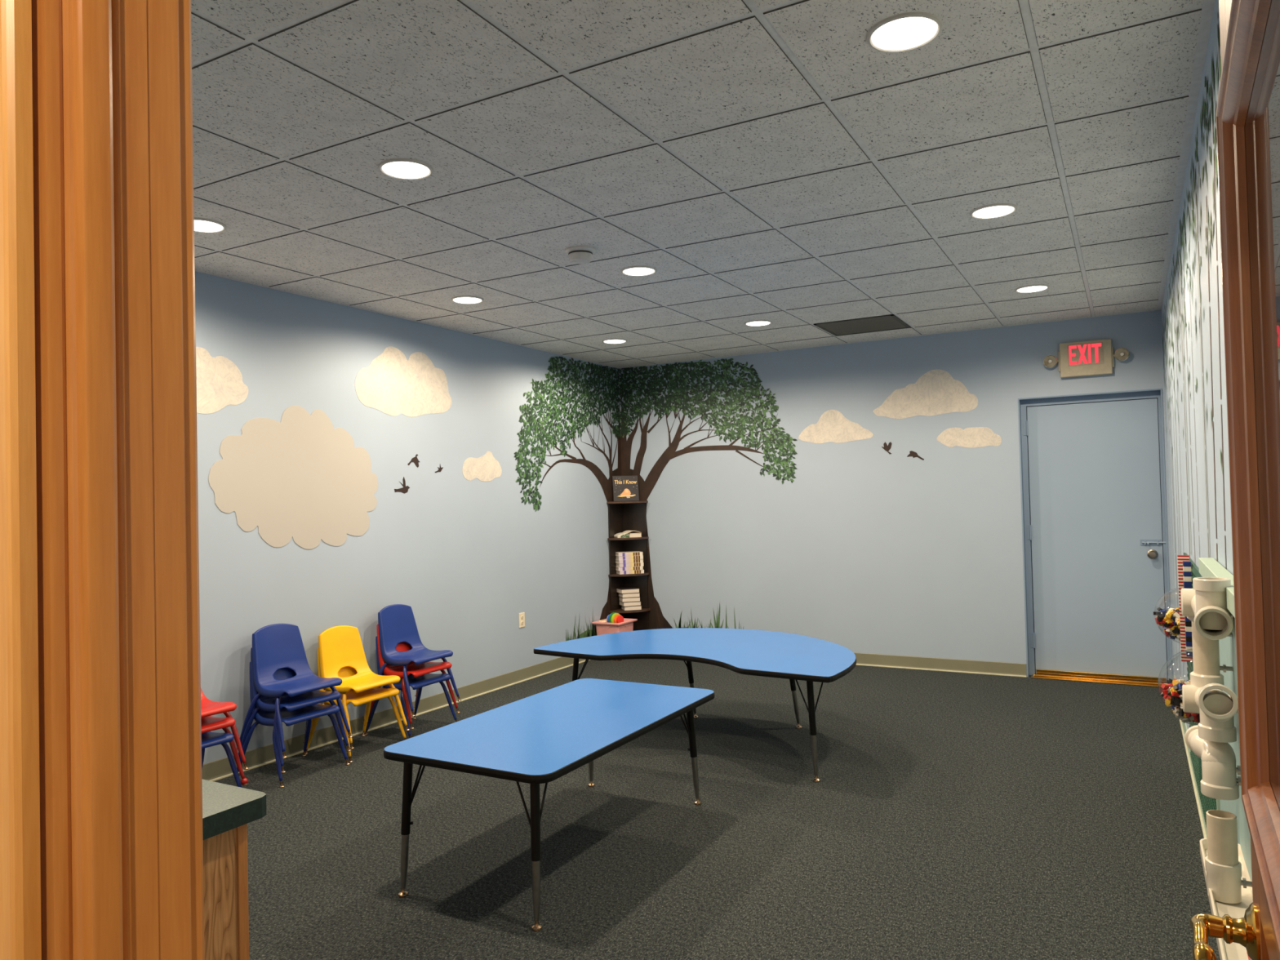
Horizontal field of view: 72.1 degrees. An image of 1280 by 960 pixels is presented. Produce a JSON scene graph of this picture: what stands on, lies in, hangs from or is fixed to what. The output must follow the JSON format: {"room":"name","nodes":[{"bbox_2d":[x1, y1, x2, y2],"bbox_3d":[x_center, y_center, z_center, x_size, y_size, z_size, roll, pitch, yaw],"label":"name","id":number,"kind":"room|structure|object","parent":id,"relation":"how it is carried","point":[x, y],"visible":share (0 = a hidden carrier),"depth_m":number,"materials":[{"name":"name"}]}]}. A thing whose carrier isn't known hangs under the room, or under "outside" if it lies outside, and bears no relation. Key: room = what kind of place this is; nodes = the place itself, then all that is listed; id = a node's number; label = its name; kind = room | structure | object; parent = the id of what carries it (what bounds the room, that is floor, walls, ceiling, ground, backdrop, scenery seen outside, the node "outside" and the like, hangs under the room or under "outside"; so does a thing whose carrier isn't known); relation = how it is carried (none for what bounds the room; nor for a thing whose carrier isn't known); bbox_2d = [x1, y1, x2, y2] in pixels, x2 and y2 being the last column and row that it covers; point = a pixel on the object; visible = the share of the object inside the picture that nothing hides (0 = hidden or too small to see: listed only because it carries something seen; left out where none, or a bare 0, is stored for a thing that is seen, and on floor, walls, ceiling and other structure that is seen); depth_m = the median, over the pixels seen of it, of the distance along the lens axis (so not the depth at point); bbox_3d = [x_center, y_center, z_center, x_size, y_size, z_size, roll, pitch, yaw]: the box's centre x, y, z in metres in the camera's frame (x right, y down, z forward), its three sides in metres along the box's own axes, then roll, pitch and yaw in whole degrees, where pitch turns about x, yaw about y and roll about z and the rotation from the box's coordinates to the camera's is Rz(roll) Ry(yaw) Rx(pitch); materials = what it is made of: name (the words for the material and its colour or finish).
{"room":"children's room","nodes":[
{"label":"children's room","id":0,"kind":"room"},
{"bbox_2d":[195,271,621,764],"bbox_3d":[-1.863,0.200,5.570,0.124,2.797,6.959,-2,-1,29],"label":"wall","id":1,"kind":"structure","parent":0,"point":[353,464],"depth_m":5.82,"materials":[{"name":"blue paint"}]},
{"bbox_2d":[201,657,590,781],"bbox_3d":[-1.802,1.545,5.459,0.016,0.100,6.839,-2,-1,29],"label":"baseboard","id":2,"kind":"structure","parent":1,"relation":"attached to","point":[219,769],"depth_m":5.69,"materials":[{"name":"plastic"}]},
{"bbox_2d":[519,612,524,627],"bbox_3d":[-0.943,1.121,7.030,0.010,0.116,0.072,-2,-1,29],"label":"wall outlet","id":3,"kind":"object","parent":1,"relation":"attached to","point":[522,615],"visible":1,"depth_m":7.03,"materials":[{"name":"beige plastic"}]},
{"bbox_2d":[195,0,1215,368],"bbox_3d":[0.099,-1.179,4.415,4.519,0.019,6.839,-2,-1,29],"label":"trim","id":4,"kind":"structure","parent":1,"relation":"attached to","point":[1207,8],"depth_m":3.39,"materials":[{"name":"white metal"}]},
{"bbox_2d":[191,0,1203,368],"bbox_3d":[0.103,-1.210,4.424,4.559,0.080,6.859,-2,-1,29],"label":"ceiling","id":5,"kind":"structure","parent":0,"point":[412,58],"depth_m":3.29,"materials":[{"name":"tile"}]},
{"bbox_2d":[194,217,226,232],"bbox_3d":[-1.942,-1.126,3.892,0.200,0.014,0.200,-2,-1,29],"label":"recessed light","id":6,"kind":"object","parent":5,"relation":"in","point":[201,224],"visible":0.66,"depth_m":3.88,"materials":[{"name":"plastic"}]},
{"bbox_2d":[377,158,433,179],"bbox_3d":[-0.878,-1.164,3.298,0.200,0.014,0.200,-2,-1,29],"label":"recessed light","id":7,"kind":"object","parent":5,"relation":"in","point":[399,168],"visible":1,"depth_m":3.28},
{"bbox_2d":[450,295,484,303],"bbox_3d":[-1.070,-1.116,5.452,0.200,0.014,0.200,-2,-1,29],"label":"recessed light","id":8,"kind":"object","parent":5,"relation":"in","point":[461,299],"visible":1,"depth_m":5.42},
{"bbox_2d":[564,245,595,263],"bbox_3d":[-0.300,-1.128,4.432,0.156,0.065,0.156,-2,-1,29],"label":"smoke detector","id":9,"kind":"object","parent":5,"relation":"attached to","point":[576,254],"visible":1,"depth_m":4.38,"materials":[{"name":"white plastic"}]},
{"bbox_2d":[602,338,626,343],"bbox_3d":[-0.202,-1.106,7.008,0.200,0.014,0.200,-2,-1,29],"label":"recessed light","id":10,"kind":"object","parent":5,"relation":"in","point":[607,340],"visible":1,"depth_m":6.98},
{"bbox_2d":[620,265,657,275],"bbox_3d":[-0.007,-1.154,4.858,0.200,0.014,0.200,-2,-1,29],"label":"recessed light","id":11,"kind":"object","parent":5,"relation":"in","point":[638,270],"visible":1,"depth_m":4.83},
{"bbox_2d":[191,0,1202,363],"bbox_3d":[0.099,-1.181,4.415,4.519,0.014,6.839,-2,-1,29],"label":"grid","id":12,"kind":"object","parent":5,"relation":"attached to","point":[1033,48],"depth_m":3.12,"materials":[{"name":"white metal"}]},
{"bbox_2d":[744,320,772,326],"bbox_3d":[0.862,-1.144,6.414,0.200,0.014,0.200,-2,-1,29],"label":"recessed light","id":13,"kind":"object","parent":5,"relation":"in","point":[754,322],"visible":1,"depth_m":6.38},
{"bbox_2d":[813,314,911,336],"bbox_3d":[1.684,-1.170,6.637,0.586,0.020,0.571,-2,-1,29],"label":"ceiling vent","id":14,"kind":"object","parent":5,"relation":"in","point":[891,322],"visible":1,"depth_m":6.62,"materials":[{"name":"grey"}]},
{"bbox_2d":[866,11,942,52],"bbox_3d":[0.723,-1.221,2.404,0.200,0.014,0.200,-2,-1,29],"label":"recessed light","id":15,"kind":"object","parent":5,"relation":"in","point":[903,32],"visible":1,"depth_m":2.39,"materials":[{"name":"plastic"}]},
{"bbox_2d":[969,203,1017,218],"bbox_3d":[1.594,-1.211,3.964,0.200,0.014,0.200,-2,-1,29],"label":"recessed light","id":16,"kind":"object","parent":5,"relation":"in","point":[997,210],"visible":1,"depth_m":3.94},
{"bbox_2d":[1014,284,1049,293],"bbox_3d":[2.463,-1.201,5.520,0.200,0.014,0.200,-2,-1,29],"label":"recessed light","id":17,"kind":"object","parent":5,"relation":"in","point":[1037,287],"visible":1,"depth_m":5.49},
{"bbox_2d":[213,658,1220,959],"bbox_3d":[-0.154,1.563,2.863,6.019,0.120,10.364,-2,-1,29],"label":"floor","id":18,"kind":"structure","parent":0,"point":[949,815],"depth_m":3.73,"materials":[{"name":"grey carpet"}]},
{"bbox_2d":[201,731,242,787],"bbox_3d":[-2.227,1.263,4.244,0.397,0.635,0.456,-2,-1,29],"label":"chair","id":19,"kind":"object","parent":18,"relation":"on","point":[209,739],"visible":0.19,"depth_m":4.33,"materials":[{"name":"blue plastic"}]},
{"bbox_2d":[200,715,248,785],"bbox_3d":[-2.217,1.188,4.240,0.398,0.640,0.458,-2,-1,29],"label":"chair","id":20,"kind":"object","parent":19,"relation":"on","point":[209,723],"visible":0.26,"depth_m":4.31,"materials":[{"name":"red plastic"}]},
{"bbox_2d":[200,688,248,769],"bbox_3d":[-2.210,1.109,4.235,0.397,0.635,0.456,-2,-1,29],"label":"chair","id":21,"kind":"object","parent":20,"relation":"on","point":[208,708],"visible":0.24,"depth_m":4.32,"materials":[{"name":"red plastic"}]},
{"bbox_2d":[203,823,248,959],"bbox_3d":[-1.510,1.083,1.766,1.512,0.862,0.630,-2,-1,29],"label":"base cabinet","id":22,"kind":"object","parent":18,"relation":"on","point":[225,862],"visible":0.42,"depth_m":1.60,"materials":[{"name":"brown wood"}]},
{"bbox_2d":[201,778,266,839],"bbox_3d":[-1.527,0.632,1.759,1.557,0.038,0.629,-2,-1,29],"label":"countertop","id":23,"kind":"structure","parent":22,"relation":"on","point":[225,807],"depth_m":1.61,"materials":[{"name":"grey laminate"}]},
{"bbox_2d":[233,662,350,787],"bbox_3d":[-1.897,1.266,4.796,0.397,0.635,0.456,-2,-1,31],"label":"chair","id":24,"kind":"object","parent":18,"relation":"on","point":[308,713],"visible":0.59,"depth_m":4.72,"materials":[{"name":"blue plastic"}]},
{"bbox_2d":[235,647,351,773],"bbox_3d":[-1.888,1.189,4.792,0.397,0.635,0.456,-2,-1,31],"label":"chair","id":25,"kind":"object","parent":24,"relation":"on","point":[296,702],"visible":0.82,"depth_m":4.71,"materials":[{"name":"blue plastic"}]},
{"bbox_2d":[236,623,352,758],"bbox_3d":[-1.880,1.112,4.788,0.397,0.635,0.456,-2,-1,31],"label":"chair","id":26,"kind":"object","parent":25,"relation":"on","point":[275,646],"visible":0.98,"depth_m":4.80,"materials":[{"name":"blue plastic"}]},
{"bbox_2d":[305,648,406,762],"bbox_3d":[-1.680,1.269,5.204,0.397,0.635,0.456,-2,-1,30],"label":"chair","id":27,"kind":"object","parent":18,"relation":"on","point":[369,695],"visible":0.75,"depth_m":5.20,"materials":[{"name":"yellow plastic"}]},
{"bbox_2d":[310,625,409,749],"bbox_3d":[-1.672,1.192,5.200,0.397,0.635,0.456,-2,-1,30],"label":"chair","id":28,"kind":"object","parent":27,"relation":"on","point":[340,646],"visible":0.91,"depth_m":5.23,"materials":[{"name":"yellow plastic"}]},
{"bbox_2d":[364,635,457,737],"bbox_3d":[-1.458,1.272,5.607,0.397,0.635,0.456,-2,-1,29],"label":"chair","id":29,"kind":"object","parent":18,"relation":"on","point":[418,682],"visible":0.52,"depth_m":5.54,"materials":[{"name":"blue plastic"}]},
{"bbox_2d":[367,624,460,728],"bbox_3d":[-1.449,1.195,5.603,0.397,0.635,0.456,-2,-1,29],"label":"chair","id":30,"kind":"object","parent":29,"relation":"on","point":[428,667],"visible":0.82,"depth_m":5.53,"materials":[{"name":"red plastic"}]},
{"bbox_2d":[377,604,461,716],"bbox_3d":[-1.441,1.118,5.598,0.397,0.635,0.456,-2,-1,29],"label":"chair","id":31,"kind":"object","parent":30,"relation":"on","point":[397,624],"visible":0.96,"depth_m":5.61,"materials":[{"name":"blue plastic"}]},
{"bbox_2d":[383,678,714,931],"bbox_3d":[-0.298,1.258,3.684,0.760,0.530,1.413,-2,-1,29],"label":"table","id":32,"kind":"object","parent":18,"relation":"on","point":[543,737],"visible":1,"depth_m":3.42,"materials":[{"name":"blue laminate"}]},
{"bbox_2d":[606,500,650,631],"bbox_3d":[-0.095,0.904,8.241,0.315,1.410,0.315,-2,-1,29],"label":"corner shelf","id":33,"kind":"object","parent":18,"relation":"on","point":[623,516],"visible":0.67,"depth_m":8.34,"materials":[{"name":"brown wood"}]},
{"bbox_2d":[613,532,629,537],"bbox_3d":[-0.173,0.518,8.268,0.122,0.049,0.122,-1,-1,-20],"label":"booklet","id":34,"kind":"object","parent":33,"relation":"on","point":[622,535],"visible":1,"depth_m":8.22,"materials":[{"name":"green paper"}]},
{"bbox_2d":[612,475,639,501],"bbox_3d":[-0.137,0.081,8.338,0.248,0.241,0.052,-1,-1,-14],"label":"picture book","id":35,"kind":"object","parent":33,"relation":"on","point":[625,488],"visible":1,"depth_m":8.33,"materials":[{"name":"black paper"}]},
{"bbox_2d":[618,488,635,497],"bbox_3d":[-0.129,0.125,8.323,0.177,0.091,0.014,-1,-1,-14],"label":"picture","id":36,"kind":"object","parent":35,"relation":"attached to","point":[623,492],"depth_m":8.33,"materials":[{"name":"orange paper"}]},
{"bbox_2d":[616,569,644,574],"bbox_3d":[-0.098,0.863,8.293,0.235,0.033,0.163,-1,-1,-17],"label":"book","id":37,"kind":"object","parent":33,"relation":"on","point":[634,571],"visible":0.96,"depth_m":8.22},
{"bbox_2d":[615,566,643,570],"bbox_3d":[-0.105,0.830,8.291,0.235,0.033,0.163,-1,-1,-14],"label":"book","id":38,"kind":"object","parent":37,"relation":"on","point":[628,568],"visible":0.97,"depth_m":8.21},
{"bbox_2d":[615,562,643,567],"bbox_3d":[-0.102,0.796,8.294,0.235,0.033,0.163,-1,-1,-16],"label":"book","id":39,"kind":"object","parent":38,"relation":"on","point":[637,564],"visible":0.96,"depth_m":8.22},
{"bbox_2d":[615,559,643,564],"bbox_3d":[-0.106,0.763,8.293,0.235,0.033,0.163,-1,-1,-18],"label":"book","id":40,"kind":"object","parent":39,"relation":"on","point":[631,561],"visible":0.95,"depth_m":8.22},
{"bbox_2d":[615,555,643,559],"bbox_3d":[-0.104,0.729,8.295,0.235,0.033,0.163,-1,-1,-15],"label":"book","id":41,"kind":"object","parent":40,"relation":"on","point":[623,557],"visible":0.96,"depth_m":8.22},
{"bbox_2d":[615,551,642,556],"bbox_3d":[-0.109,0.696,8.294,0.235,0.033,0.163,-1,-1,-16],"label":"book","id":42,"kind":"object","parent":41,"relation":"on","point":[629,553],"visible":1,"depth_m":8.23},
{"bbox_2d":[618,551,639,556],"bbox_3d":[-0.101,0.694,8.212,0.204,0.031,0.001,-1,-1,-16],"label":"print","id":43,"kind":"object","parent":42,"relation":"attached to","point":[631,553],"depth_m":8.21},
{"bbox_2d":[618,555,639,559],"bbox_3d":[-0.098,0.727,8.212,0.204,0.031,0.001,-1,-1,-15],"label":"print","id":44,"kind":"object","parent":41,"relation":"attached to","point":[626,557],"depth_m":8.21},
{"bbox_2d":[619,559,639,563],"bbox_3d":[-0.096,0.761,8.211,0.204,0.031,0.001,-1,-1,-18],"label":"print","id":45,"kind":"object","parent":40,"relation":"attached to","point":[632,561],"depth_m":8.21},
{"bbox_2d":[619,563,640,567],"bbox_3d":[-0.093,0.794,8.211,0.204,0.031,0.002,-1,-1,-16],"label":"print","id":46,"kind":"object","parent":39,"relation":"on","point":[623,565],"depth_m":8.21},
{"bbox_2d":[621,605,641,610],"bbox_3d":[-0.081,1.198,8.278,0.165,0.040,0.152,-1,-1,-13],"label":"book","id":47,"kind":"object","parent":33,"relation":"on","point":[632,607],"visible":0.82,"depth_m":8.21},
{"bbox_2d":[618,600,640,606],"bbox_3d":[-0.094,1.159,8.276,0.170,0.040,0.152,-1,-1,-18],"label":"book","id":48,"kind":"object","parent":47,"relation":"on","point":[628,603],"visible":0.88,"depth_m":8.21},
{"bbox_2d":[618,596,639,602],"bbox_3d":[-0.099,1.119,8.276,0.172,0.040,0.152,-1,-1,-14],"label":"book","id":49,"kind":"object","parent":48,"relation":"on","point":[624,599],"visible":0.86,"depth_m":8.21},
{"bbox_2d":[617,592,639,598],"bbox_3d":[-0.104,1.079,8.275,0.170,0.040,0.152,-1,-1,-17],"label":"book","id":50,"kind":"object","parent":49,"relation":"on","point":[634,594],"visible":0.88,"depth_m":8.21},
{"bbox_2d":[616,586,639,593],"bbox_3d":[-0.114,1.039,8.273,0.178,0.040,0.152,-1,-1,-21],"label":"book","id":51,"kind":"object","parent":50,"relation":"on","point":[630,589],"visible":1,"depth_m":8.22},
{"bbox_2d":[629,532,641,537],"bbox_3d":[-0.056,0.518,8.299,0.115,0.040,0.152,-1,-1,-12],"label":"book","id":52,"kind":"object","parent":33,"relation":"on","point":[631,534],"visible":0.8,"depth_m":8.23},
{"bbox_2d":[622,530,639,533],"bbox_3d":[-0.081,0.489,8.299,0.143,0.025,0.145,-1,-1,-23],"label":"booklet","id":53,"kind":"object","parent":52,"relation":"on","point":[627,531],"visible":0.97,"depth_m":8.26,"materials":[{"name":"white paper"}]},
{"bbox_2d":[533,627,856,782],"bbox_3d":[0.431,1.260,5.263,1.885,0.547,1.274,-2,-1,29],"label":"table","id":54,"kind":"object","parent":18,"relation":"on","point":[793,657],"visible":0.88,"depth_m":5.09,"materials":[{"name":"blue laminate"}]},
{"bbox_3d":[-0.224,1.508,7.980,0.275,0.200,0.300,-2,-1,29],"label":"storage box","id":55,"kind":"object","parent":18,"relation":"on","visible":0},
{"bbox_2d":[591,617,637,635],"bbox_3d":[-0.225,1.435,7.976,0.298,0.318,0.337,-2,-1,29],"label":"plastic bin","id":56,"kind":"object","parent":55,"relation":"in","point":[602,628],"visible":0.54,"depth_m":7.88,"materials":[{"name":"plastic"}]},
{"bbox_2d":[606,612,623,622],"bbox_3d":[-0.223,1.255,7.894,0.139,0.128,0.128,-2,-1,39],"label":"toy","id":57,"kind":"object","parent":56,"relation":"in","point":[615,617],"visible":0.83,"depth_m":7.85,"materials":[{"name":"multicoloured plastic"}]},
{"bbox_2d":[618,310,1174,679],"bbox_3d":[1.883,0.146,7.404,4.639,2.797,0.145,-2,-1,29],"label":"wall","id":58,"kind":"structure","parent":0,"point":[861,497],"depth_m":7.36,"materials":[{"name":"blue paint"}]},
{"bbox_2d":[853,652,1026,677],"bbox_3d":[1.403,1.510,7.577,3.547,0.100,0.016,-2,-1,29],"label":"baseboard","id":59,"kind":"structure","parent":58,"relation":"attached to","point":[1003,668],"depth_m":7.01,"materials":[{"name":"plastic"}]},
{"bbox_2d":[1043,338,1128,377],"bbox_3d":[3.296,-0.899,6.500,0.567,0.256,0.078,-2,-1,29],"label":"exit sign","id":60,"kind":"object","parent":58,"relation":"attached to","point":[1090,357],"visible":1,"depth_m":6.48,"materials":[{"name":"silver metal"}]},
{"bbox_2d":[1017,388,1173,687],"bbox_3d":[3.374,0.424,6.552,0.955,2.133,0.175,-2,-1,29],"label":"door","id":61,"kind":"structure","parent":58,"relation":"in","point":[1092,465],"depth_m":6.57,"materials":[{"name":"blue paint"}]},
{"bbox_2d":[1161,0,1233,728],"bbox_3d":[2.188,0.056,3.320,0.122,2.797,6.978,-2,-1,29],"label":"wall","id":62,"kind":"structure","parent":0,"point":[1193,313],"depth_m":3.17,"materials":[{"name":"paint"}]},
{"bbox_2d":[1173,675,1207,838],"bbox_3d":[2.128,1.411,3.265,0.016,0.090,6.839,-2,-1,29],"label":"baseboard","id":63,"kind":"structure","parent":62,"relation":"attached to","point":[1184,726],"depth_m":4.20,"materials":[{"name":"green paint"}]},
{"bbox_2d":[1183,552,1217,826],"bbox_3d":[2.323,0.861,3.652,0.012,1.005,1.690,-2,-1,29],"label":"brick panel","id":64,"kind":"object","parent":62,"relation":"attached to","point":[1207,803],"visible":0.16,"depth_m":3.72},
{"bbox_2d":[1154,587,1180,643],"bbox_3d":[2.610,0.665,4.324,0.138,0.300,0.300,-2,-1,29],"label":"dome","id":65,"kind":"object","parent":64,"relation":"attached to","point":[1177,588],"visible":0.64,"depth_m":4.33,"materials":[{"name":"plastic"}]},
{"bbox_2d":[1153,611,1160,615],"bbox_3d":[2.555,0.657,4.325,0.048,0.016,0.023,-2,-1,44],"label":"brick","id":66,"kind":"object","parent":65,"relation":"in","point":[1156,613],"visible":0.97,"depth_m":4.33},
{"bbox_2d":[1156,613,1164,622],"bbox_3d":[2.552,0.673,4.301,0.040,0.044,0.034,-1,-1,-4],"label":"brick","id":67,"kind":"object","parent":65,"relation":"in","point":[1160,617],"visible":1,"depth_m":4.29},
{"bbox_2d":[1161,608,1167,615],"bbox_3d":[2.565,0.654,4.281,0.044,0.051,0.026,-1,-1,-3],"label":"brick","id":68,"kind":"object","parent":65,"relation":"in","point":[1164,611],"visible":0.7,"depth_m":4.28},
{"bbox_2d":[1166,609,1174,617],"bbox_3d":[2.563,0.647,4.243,0.052,0.035,0.022,0,-1,-39],"label":"brick","id":69,"kind":"object","parent":65,"relation":"in","point":[1170,614],"visible":1,"depth_m":4.23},
{"bbox_2d":[1171,626,1179,634],"bbox_3d":[2.589,0.723,4.242,0.038,0.041,0.036,0,-2,-42],"label":"brick","id":70,"kind":"object","parent":65,"relation":"in","point":[1175,629],"visible":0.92,"depth_m":4.23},
{"bbox_2d":[1172,612,1179,618],"bbox_3d":[2.586,0.659,4.220,0.025,0.049,0.051,0,-2,-41],"label":"brick","id":71,"kind":"object","parent":65,"relation":"in","point":[1175,615],"visible":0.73,"depth_m":4.22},
{"bbox_2d":[1158,648,1193,725],"bbox_3d":[2.106,0.804,3.425,0.150,0.324,0.324,-2,-1,29],"label":"dome","id":72,"kind":"object","parent":64,"relation":"attached to","point":[1188,649],"visible":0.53,"depth_m":3.44,"materials":[{"name":"plastic"}]},
{"bbox_2d":[1160,683,1168,689],"bbox_3d":[2.062,0.813,3.442,0.037,0.032,0.025,-1,-1,-11],"label":"brick","id":73,"kind":"object","parent":72,"relation":"in","point":[1163,686],"visible":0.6,"depth_m":3.43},
{"bbox_2d":[1162,689,1168,694],"bbox_3d":[2.053,0.821,3.404,0.049,0.022,0.025,-1,-1,-6],"label":"brick","id":74,"kind":"object","parent":72,"relation":"in","point":[1165,691],"visible":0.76,"depth_m":3.40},
{"bbox_2d":[1164,697,1171,705],"bbox_3d":[2.063,0.859,3.410,0.048,0.025,0.025,-1,-1,-26],"label":"brick","id":75,"kind":"object","parent":72,"relation":"in","point":[1167,701],"visible":0.38,"depth_m":3.40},
{"bbox_2d":[1166,678,1173,684],"bbox_3d":[2.115,0.805,3.508,0.027,0.027,0.022,-2,-1,14],"label":"brick","id":76,"kind":"object","parent":72,"relation":"in","point":[1169,680],"visible":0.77,"depth_m":3.50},
{"bbox_2d":[1169,687,1177,697],"bbox_3d":[2.050,0.814,3.372,0.026,0.036,0.038,-2,-1,15],"label":"brick","id":77,"kind":"object","parent":72,"relation":"in","point":[1171,689],"visible":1,"depth_m":3.37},
{"bbox_2d":[1170,695,1180,706],"bbox_3d":[2.051,0.846,3.364,0.024,0.037,0.036,0,-1,-40],"label":"brick","id":78,"kind":"object","parent":72,"relation":"in","point":[1174,700],"visible":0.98,"depth_m":3.36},
{"bbox_2d":[1171,691,1180,697],"bbox_3d":[2.050,0.820,3.353,0.036,0.027,0.025,-2,-1,14],"label":"brick","id":79,"kind":"object","parent":72,"relation":"in","point":[1174,693],"visible":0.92,"depth_m":3.35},
{"bbox_2d":[1174,706,1179,713],"bbox_3d":[2.082,0.882,3.388,0.036,0.039,0.035,-2,-1,15],"label":"brick","id":80,"kind":"object","parent":72,"relation":"in","point":[1176,710],"visible":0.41,"depth_m":3.38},
{"bbox_2d":[1173,710,1182,718],"bbox_3d":[2.084,0.906,3.405,0.026,0.033,0.038,-1,-1,2],"label":"brick","id":81,"kind":"object","parent":72,"relation":"in","point":[1175,713],"visible":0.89,"depth_m":3.40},
{"bbox_2d":[1176,688,1182,702],"bbox_3d":[2.064,0.823,3.347,0.033,0.053,0.024,-1,-1,-31],"label":"brick","id":82,"kind":"object","parent":72,"relation":"in","point":[1180,691],"visible":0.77,"depth_m":3.34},
{"bbox_2d":[1178,710,1189,717],"bbox_3d":[2.087,0.892,3.369,0.038,0.040,0.027,-1,-1,-1],"label":"brick","id":83,"kind":"object","parent":72,"relation":"in","point":[1181,713],"visible":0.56,"depth_m":3.36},
{"bbox_2d":[1180,716,1188,723],"bbox_3d":[2.104,0.917,3.405,0.026,0.043,0.052,-2,-1,10],"label":"brick","id":84,"kind":"object","parent":72,"relation":"in","point":[1184,719],"visible":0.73,"depth_m":3.39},
{"bbox_2d":[1193,714,1199,723],"bbox_3d":[2.116,0.903,3.337,0.020,0.038,0.036,-2,-2,43],"label":"brick","id":85,"kind":"object","parent":72,"relation":"in","point":[1197,719],"visible":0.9,"depth_m":3.33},
{"label":"brick","id":86,"kind":"object","parent":72,"relation":"in","visible":0},
{"bbox_2d":[1177,682,1182,690],"bbox_3d":[2.072,0.797,3.372,0.023,0.037,0.039,-2,-1,20],"label":"brick","id":87,"kind":"object","parent":86,"relation":"on","point":[1180,685],"visible":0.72,"depth_m":3.37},
{"label":"brick","id":88,"kind":"object","parent":72,"relation":"in","visible":0},
{"bbox_2d":[1177,679,1185,683],"bbox_3d":[2.125,0.796,3.457,0.050,0.030,0.023,0,-1,-39],"label":"brick","id":89,"kind":"object","parent":88,"relation":"on","point":[1181,681],"visible":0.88,"depth_m":3.44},
{"bbox_2d":[1177,555,1192,662],"bbox_3d":[2.411,0.567,3.886,0.044,0.468,0.020,-2,-1,29],"label":"brick column","id":90,"kind":"structure","parent":64,"relation":"attached to","point":[1180,558],"depth_m":3.88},
{"bbox_2d":[1182,560,1192,657],"bbox_3d":[2.374,0.556,3.804,0.028,0.408,0.048,-2,-1,29],"label":"brick column","id":91,"kind":"structure","parent":64,"relation":"attached to","point":[1187,577],"depth_m":3.79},
{"bbox_2d":[1198,557,1252,881],"bbox_3d":[1.259,0.797,1.779,0.042,1.100,2.480,-2,-1,29],"label":"board","id":92,"kind":"object","parent":62,"relation":"attached to","point":[1208,566],"visible":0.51,"depth_m":2.30,"materials":[{"name":"teal paint"}]},
{"bbox_2d":[1180,577,1233,639],"bbox_3d":[1.423,0.303,2.195,0.110,0.138,0.399,-2,-1,29],"label":"pipe tee","id":93,"kind":"object","parent":92,"relation":"attached to","point":[1204,604],"visible":0.98,"depth_m":2.06,"materials":[{"name":"white plastic"}]},
{"bbox_2d":[1182,671,1238,742],"bbox_3d":[1.420,0.541,2.178,0.104,0.146,0.426,-2,-1,26],"label":"pipe tee","id":94,"kind":"object","parent":92,"relation":"attached to","point":[1205,695],"visible":0.98,"depth_m":2.04,"materials":[{"name":"white plastic"}]},
{"bbox_2d":[1191,621,1232,675],"bbox_3d":[1.514,0.446,2.326,0.088,0.160,0.060,-2,-1,29],"label":"pipe","id":95,"kind":"object","parent":92,"relation":"attached to","point":[1206,652],"visible":0.59,"depth_m":2.31,"materials":[{"name":"beige plastic"}]},
{"bbox_2d":[1184,724,1240,799],"bbox_3d":[1.389,0.676,2.118,0.098,0.128,0.192,-2,-1,18],"label":"pipe elbow","id":96,"kind":"object","parent":92,"relation":"attached to","point":[1220,780],"visible":0.93,"depth_m":2.05,"materials":[{"name":"white plastic"}]},
{"bbox_2d":[1200,838,1253,959],"bbox_3d":[1.250,0.967,1.814,0.096,0.038,1.175,-2,-1,29],"label":"tray","id":97,"kind":"object","parent":92,"relation":"attached to","point":[1233,951],"visible":0.41,"depth_m":1.99,"materials":[{"name":"white plastic"}]},
{"bbox_2d":[1204,809,1252,903],"bbox_3d":[1.366,0.875,2.039,0.094,0.195,0.071,-2,-1,29],"label":"pipe","id":98,"kind":"object","parent":97,"relation":"in","point":[1223,867],"visible":0.98,"depth_m":2.02,"materials":[{"name":"beige plastic"}]},
{"bbox_2d":[1204,856,1241,903],"bbox_3d":[1.357,0.929,2.044,0.071,0.088,0.071,-2,-1,29],"label":"socket","id":99,"kind":"object","parent":98,"relation":"attached to","point":[1224,875],"depth_m":2.02,"materials":[{"name":"white plastic"}]},
{"bbox_3d":[-1.564,0.108,1.354,4.759,2.797,0.112,-2,-1,29],"label":"wall","id":100,"kind":"structure","parent":0,"visible":0},
{"bbox_2d":[0,0,204,959],"bbox_3d":[-0.058,0.390,0.508,0.941,2.126,0.156,-2,-1,29],"label":"trim","id":101,"kind":"structure","parent":100,"relation":"attached to","point":[101,839],"depth_m":0.69,"materials":[{"name":"orange wood"}]},
{"bbox_2d":[1190,0,1279,959],"bbox_3d":[0.527,0.419,0.705,0.156,2.023,0.818,-2,-1,32],"label":"door","id":102,"kind":"structure","parent":100,"relation":"in","point":[1247,114],"depth_m":0.95,"materials":[{"name":"brown wood"}]},
{"label":"brick","id":103,"kind":"object","parent":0,"visible":0},
{"label":"brick","id":104,"kind":"object","parent":103,"relation":"on","visible":0},
{"bbox_2d":[1172,680,1179,685],"bbox_3d":[2.095,0.804,3.433,0.025,0.045,0.044,-2,-1,21],"label":"brick","id":105,"kind":"object","parent":104,"relation":"on","point":[1174,682],"visible":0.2,"depth_m":3.43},
{"label":"brick","id":106,"kind":"object","parent":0,"visible":0},
{"bbox_2d":[1166,684,1178,695],"bbox_3d":[2.053,0.810,3.386,0.024,0.047,0.052,0,-2,-40],"label":"brick","id":107,"kind":"object","parent":106,"relation":"on","point":[1175,686],"visible":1,"depth_m":3.38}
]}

